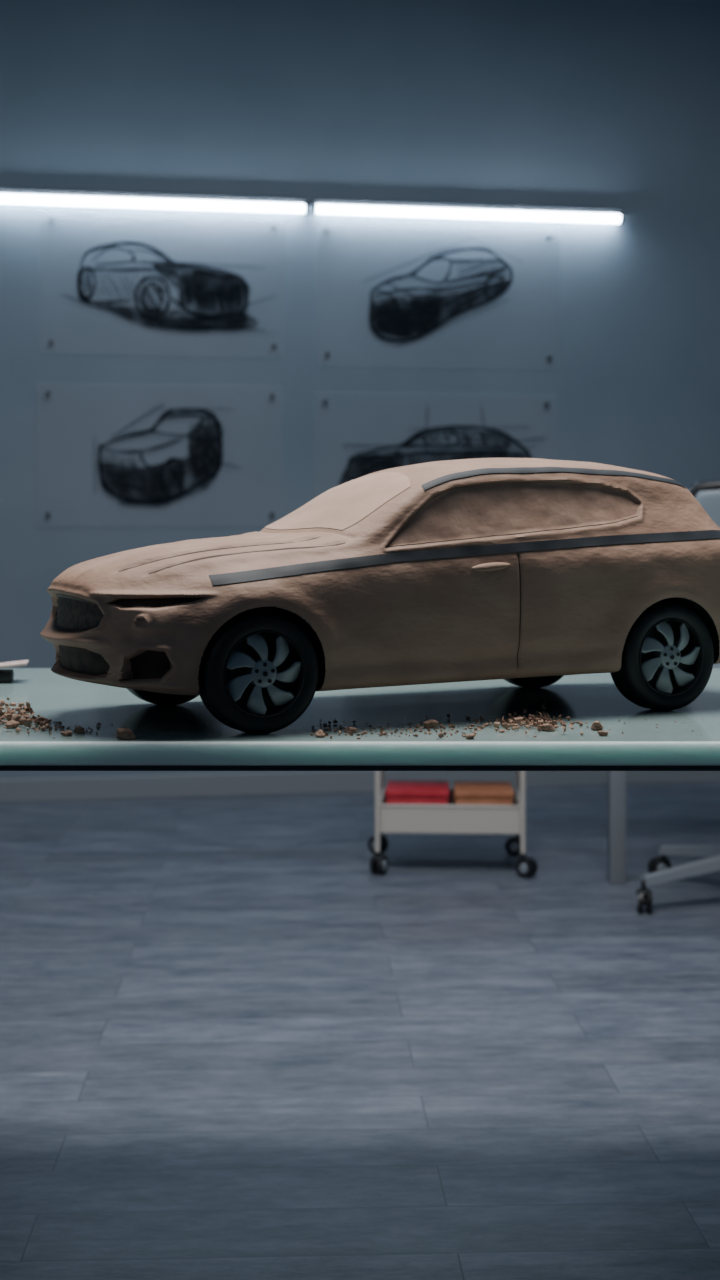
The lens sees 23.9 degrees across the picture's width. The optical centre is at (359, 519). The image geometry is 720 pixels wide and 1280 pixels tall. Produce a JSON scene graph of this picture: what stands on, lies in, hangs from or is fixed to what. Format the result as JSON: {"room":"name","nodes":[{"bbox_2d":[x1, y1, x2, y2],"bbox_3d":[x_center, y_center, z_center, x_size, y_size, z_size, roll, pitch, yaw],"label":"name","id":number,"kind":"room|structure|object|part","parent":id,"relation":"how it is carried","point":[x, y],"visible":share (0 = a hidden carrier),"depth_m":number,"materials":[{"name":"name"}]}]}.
{"room":"design studio","nodes":[
{"label":"design studio","id":0,"kind":"room"},
{"bbox_2d":[0,782,719,1279],"bbox_3d":[0.500,0.980,3.050,11.000,0.001,9.100,0,0,0],"label":"floor","id":1,"kind":"structure","parent":0,"point":[233,1046],"depth_m":3.19,"materials":[{"name":"plastic"}]},
{"bbox_2d":[0,668,719,770],"bbox_3d":[0.100,0.605,2.202,3.000,0.750,0.881,0,0,0],"label":"glass table","id":2,"kind":"object","parent":1,"relation":"on","point":[671,746],"visible":0.81,"depth_m":1.84,"materials":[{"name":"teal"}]},
{"bbox_2d":[6,720,19,727],"bbox_3d":[-0.385,0.226,1.880,0.015,0.008,0.015,0,0,38],"label":"chunk","id":3,"kind":"object","parent":2,"relation":"on","point":[16,724],"visible":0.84,"depth_m":1.88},
{"bbox_2d":[0,660,28,682],"bbox_3d":[-0.525,0.216,2.414,0.105,0.029,0.060,0,0,-8],"label":"block","id":4,"kind":"object","parent":2,"relation":"on","point":[6,675],"visible":1,"depth_m":2.39,"materials":[{"name":"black plastic"}]},
{"bbox_2d":[35,716,49,723],"bbox_3d":[-0.359,0.226,1.917,0.017,0.009,0.015,0,0,-29],"label":"chunk","id":5,"kind":"object","parent":2,"relation":"on","point":[38,720],"visible":0.81,"depth_m":1.91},
{"bbox_2d":[63,730,72,735],"bbox_3d":[-0.310,0.227,1.810,0.011,0.006,0.009,0,0,-40],"label":"chunk","id":6,"kind":"object","parent":2,"relation":"on","point":[68,732],"visible":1,"depth_m":1.81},
{"bbox_2d":[75,726,84,733],"bbox_3d":[-0.303,0.226,1.836,0.012,0.007,0.012,0,0,-20],"label":"chunk","id":7,"kind":"object","parent":2,"relation":"on","point":[78,729],"visible":1,"depth_m":1.83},
{"bbox_2d":[0,697,245,738],"bbox_3d":[-0.315,0.221,1.898,0.474,0.017,0.214,0,0,37],"label":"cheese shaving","id":8,"kind":"object","parent":2,"relation":"on","point":[9,715],"visible":0.96,"depth_m":1.92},
{"bbox_2d":[117,728,135,739],"bbox_3d":[-0.245,0.224,1.785,0.018,0.011,0.021,0,0,-25],"label":"chunk","id":9,"kind":"object","parent":2,"relation":"on","point":[122,733],"visible":1,"depth_m":1.78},
{"bbox_2d":[315,730,324,737],"bbox_3d":[-0.042,0.226,1.802,0.012,0.008,0.012,0,0,16],"label":"chunk","id":10,"kind":"object","parent":2,"relation":"on","point":[319,733],"visible":1,"depth_m":1.80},
{"bbox_2d":[347,727,357,732],"bbox_3d":[-0.008,0.227,1.836,0.010,0.006,0.012,0,0,39],"label":"chunk","id":11,"kind":"object","parent":2,"relation":"on","point":[350,729],"visible":0.86,"depth_m":1.83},
{"bbox_3d":[0.100,0.270,2.200,2.960,0.030,0.865,0,0,0],"label":"frame","id":12,"kind":"part","parent":2,"relation":"part of","materials":[{"name":"grey metal"}]},
{"bbox_2d":[40,458,719,733],"bbox_3d":[0.065,0.076,2.087,0.917,0.308,0.374,0,0,-25],"label":"car","id":13,"kind":"object","parent":2,"relation":"on","point":[524,572],"visible":1,"depth_m":1.93,"materials":[{"name":"brown"}]},
{"bbox_2d":[54,594,103,631],"bbox_3d":[-0.323,0.104,1.907,0.026,0.040,0.194,0,0,-25],"label":"grille","id":14,"kind":"object","parent":13,"relation":"attached to","point":[72,612],"depth_m":1.86,"materials":[{"name":"black plastic"}]},
{"bbox_2d":[58,645,109,674],"bbox_3d":[-0.319,0.154,1.909,0.027,0.028,0.202,0,0,-25],"label":"grille","id":15,"kind":"object","parent":13,"relation":"attached to","point":[72,659],"depth_m":1.86,"materials":[{"name":"plastic"}]},
{"bbox_3d":[0.150,0.053,1.941,0.052,0.010,0.007,0,0,-25],"label":"door handle","id":16,"kind":"part","parent":13,"relation":"part of","materials":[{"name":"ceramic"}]},
{"bbox_2d":[423,720,438,728],"bbox_3d":[0.077,0.225,1.880,0.018,0.010,0.013,0,0,-25],"label":"chunk","id":17,"kind":"object","parent":2,"relation":"on","point":[428,724],"visible":1,"depth_m":1.88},
{"bbox_2d":[466,734,474,738],"bbox_3d":[0.116,0.227,1.785,0.010,0.006,0.010,0,0,33],"label":"chunk","id":18,"kind":"object","parent":2,"relation":"on","point":[470,736],"visible":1,"depth_m":1.78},
{"bbox_2d":[310,702,706,738],"bbox_3d":[0.178,0.223,1.907,0.464,0.013,0.256,0,0,0],"label":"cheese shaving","id":19,"kind":"object","parent":2,"relation":"on","point":[532,720],"visible":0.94,"depth_m":1.88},
{"bbox_2d":[541,724,554,731],"bbox_3d":[0.205,0.226,1.853,0.016,0.008,0.014,0,0,37],"label":"chunk","id":20,"kind":"object","parent":2,"relation":"on","point":[546,727],"visible":1,"depth_m":1.85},
{"bbox_2d":[590,721,602,729],"bbox_3d":[0.260,0.225,1.862,0.014,0.010,0.014,0,0,-21],"label":"chunk","id":21,"kind":"object","parent":2,"relation":"on","point":[596,725],"visible":1,"depth_m":1.86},
{"bbox_2d":[597,731,607,736],"bbox_3d":[0.259,0.227,1.810,0.011,0.006,0.009,0,0,11],"label":"chunk","id":22,"kind":"object","parent":2,"relation":"on","point":[601,733],"visible":1,"depth_m":1.81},
{"bbox_2d":[368,771,537,877],"bbox_3d":[0.256,0.597,4.829,0.481,0.767,0.369,0,0,3],"label":"utility cart","id":23,"kind":"object","parent":1,"relation":"on","point":[451,818],"visible":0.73,"depth_m":4.69,"materials":[{"name":"grey metal"}]},
{"bbox_3d":[0.056,0.564,4.840,0.015,0.702,0.314,0,0,3],"label":"frame post","id":24,"kind":"part","parent":23,"relation":"part of","materials":[{"name":"grey metal"}]},
{"bbox_2d":[386,780,448,804],"bbox_3d":[0.164,0.807,4.815,0.176,0.110,0.196,0,0,3],"label":"storage box","id":25,"kind":"object","parent":23,"relation":"on","point":[397,791],"visible":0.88,"depth_m":4.72,"materials":[{"name":"red plastic"}]},
{"bbox_2d":[380,788,519,834],"bbox_3d":[0.256,0.827,4.830,0.397,0.081,0.284,0,0,3],"label":"tray","id":26,"kind":"object","parent":23,"relation":"on","point":[451,818],"depth_m":4.69,"materials":[{"name":"grey metal"}]},
{"bbox_2d":[454,781,513,804],"bbox_3d":[0.348,0.807,4.805,0.164,0.110,0.196,0,0,3],"label":"storage box","id":27,"kind":"object","parent":23,"relation":"on","point":[465,792],"visible":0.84,"depth_m":4.71,"materials":[{"name":"orange plastic"}]},
{"bbox_3d":[0.455,0.564,4.819,0.015,0.702,0.314,0,0,3],"label":"frame post","id":28,"kind":"part","parent":23,"relation":"part of","materials":[{"name":"grey metal"}]},
{"bbox_2d":[607,771,625,883],"bbox_3d":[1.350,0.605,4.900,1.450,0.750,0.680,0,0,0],"label":"table leg","id":29,"kind":"object","parent":1,"relation":"on","point":[616,780],"visible":0.28,"depth_m":4.58,"materials":[{"name":"grey metal"}]},
{"bbox_2d":[636,480,719,912],"bbox_3d":[1.051,0.438,4.340,0.724,1.084,0.709,0,0,0],"label":"office chair","id":30,"kind":"object","parent":1,"relation":"on","point":[707,493],"visible":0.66,"depth_m":4.26,"materials":[{"name":"silver metal"}]},
{"bbox_3d":[0.865,0.872,4.305,0.330,0.080,0.056,0,0,-19],"label":"leg","id":31,"kind":"part","parent":30,"relation":"part of","materials":[{"name":"silver metal"}]},
{"bbox_3d":[0.929,0.872,4.513,0.056,0.080,0.330,0,0,-37],"label":"leg","id":32,"kind":"part","parent":30,"relation":"part of","materials":[{"name":"silver metal"}]},
{"bbox_3d":[1.040,0.165,4.149,0.550,0.538,0.138,0,0,0],"label":"frame","id":33,"kind":"part","parent":30,"relation":"part of","materials":[{"name":"black plastic"}]},
{"bbox_3d":[1.040,0.165,4.144,0.528,0.510,0.121,0,0,0],"label":"backrest","id":34,"kind":"part","parent":30,"relation":"part of","materials":[{"name":"blue"}]},
{"bbox_2d":[0,0,719,778],"bbox_3d":[-0.018,-0.920,6.223,12.000,3.800,0.201,0,0,-10],"label":"wall","id":35,"kind":"structure","parent":0,"point":[592,104],"depth_m":6.11,"materials":[{"name":"paint"}]},
{"bbox_2d":[0,189,307,213],"bbox_3d":[-0.740,-1.117,5.962,1.120,0.054,0.055,0,0,-10],"label":"tube light","id":36,"kind":"object","parent":35,"relation":"attached to","point":[18,196],"visible":1,"depth_m":5.95,"materials":[{"name":"grey plastic"}]},
{"bbox_2d":[46,391,274,516],"bbox_3d":[-0.700,-0.229,5.985,0.864,0.501,0.026,0,0,-10],"label":"car sketch","id":37,"kind":"object","parent":35,"relation":"attached to","point":[151,485],"visible":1,"depth_m":5.98,"materials":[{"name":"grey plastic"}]},
{"bbox_2d":[49,218,277,347],"bbox_3d":[-0.691,-0.829,5.986,0.861,0.501,0.026,0,0,-10],"label":"car sketch","id":38,"kind":"object","parent":35,"relation":"attached to","point":[190,287],"visible":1,"depth_m":5.99,"materials":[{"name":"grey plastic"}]},
{"bbox_2d":[0,771,719,802],"bbox_3d":[0.001,0.940,6.118,12.000,0.080,0.021,0,0,-10],"label":"baseboard","id":39,"kind":"structure","parent":35,"relation":"attached to","point":[302,782],"depth_m":6.05,"materials":[{"name":"grey paint"}]},
{"bbox_2d":[323,400,548,484],"bbox_3d":[0.279,-0.205,6.161,0.900,0.512,0.026,0,0,-10],"label":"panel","id":40,"kind":"object","parent":35,"relation":"attached to","point":[381,462],"visible":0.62,"depth_m":6.15,"materials":[{"name":"black paint"}]},
{"bbox_2d":[325,228,551,360],"bbox_3d":[0.288,-0.814,6.163,0.905,0.523,0.026,0,0,-10],"label":"car sketch","id":41,"kind":"object","parent":35,"relation":"attached to","point":[430,308],"visible":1,"depth_m":6.15,"materials":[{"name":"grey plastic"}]},
{"bbox_2d":[311,199,623,223],"bbox_3d":[0.397,-1.117,6.167,1.153,0.054,0.054,0,0,-10],"label":"tube light","id":42,"kind":"object","parent":35,"relation":"attached to","point":[318,205],"visible":1,"depth_m":6.15,"materials":[{"name":"grey plastic"}]}
]}

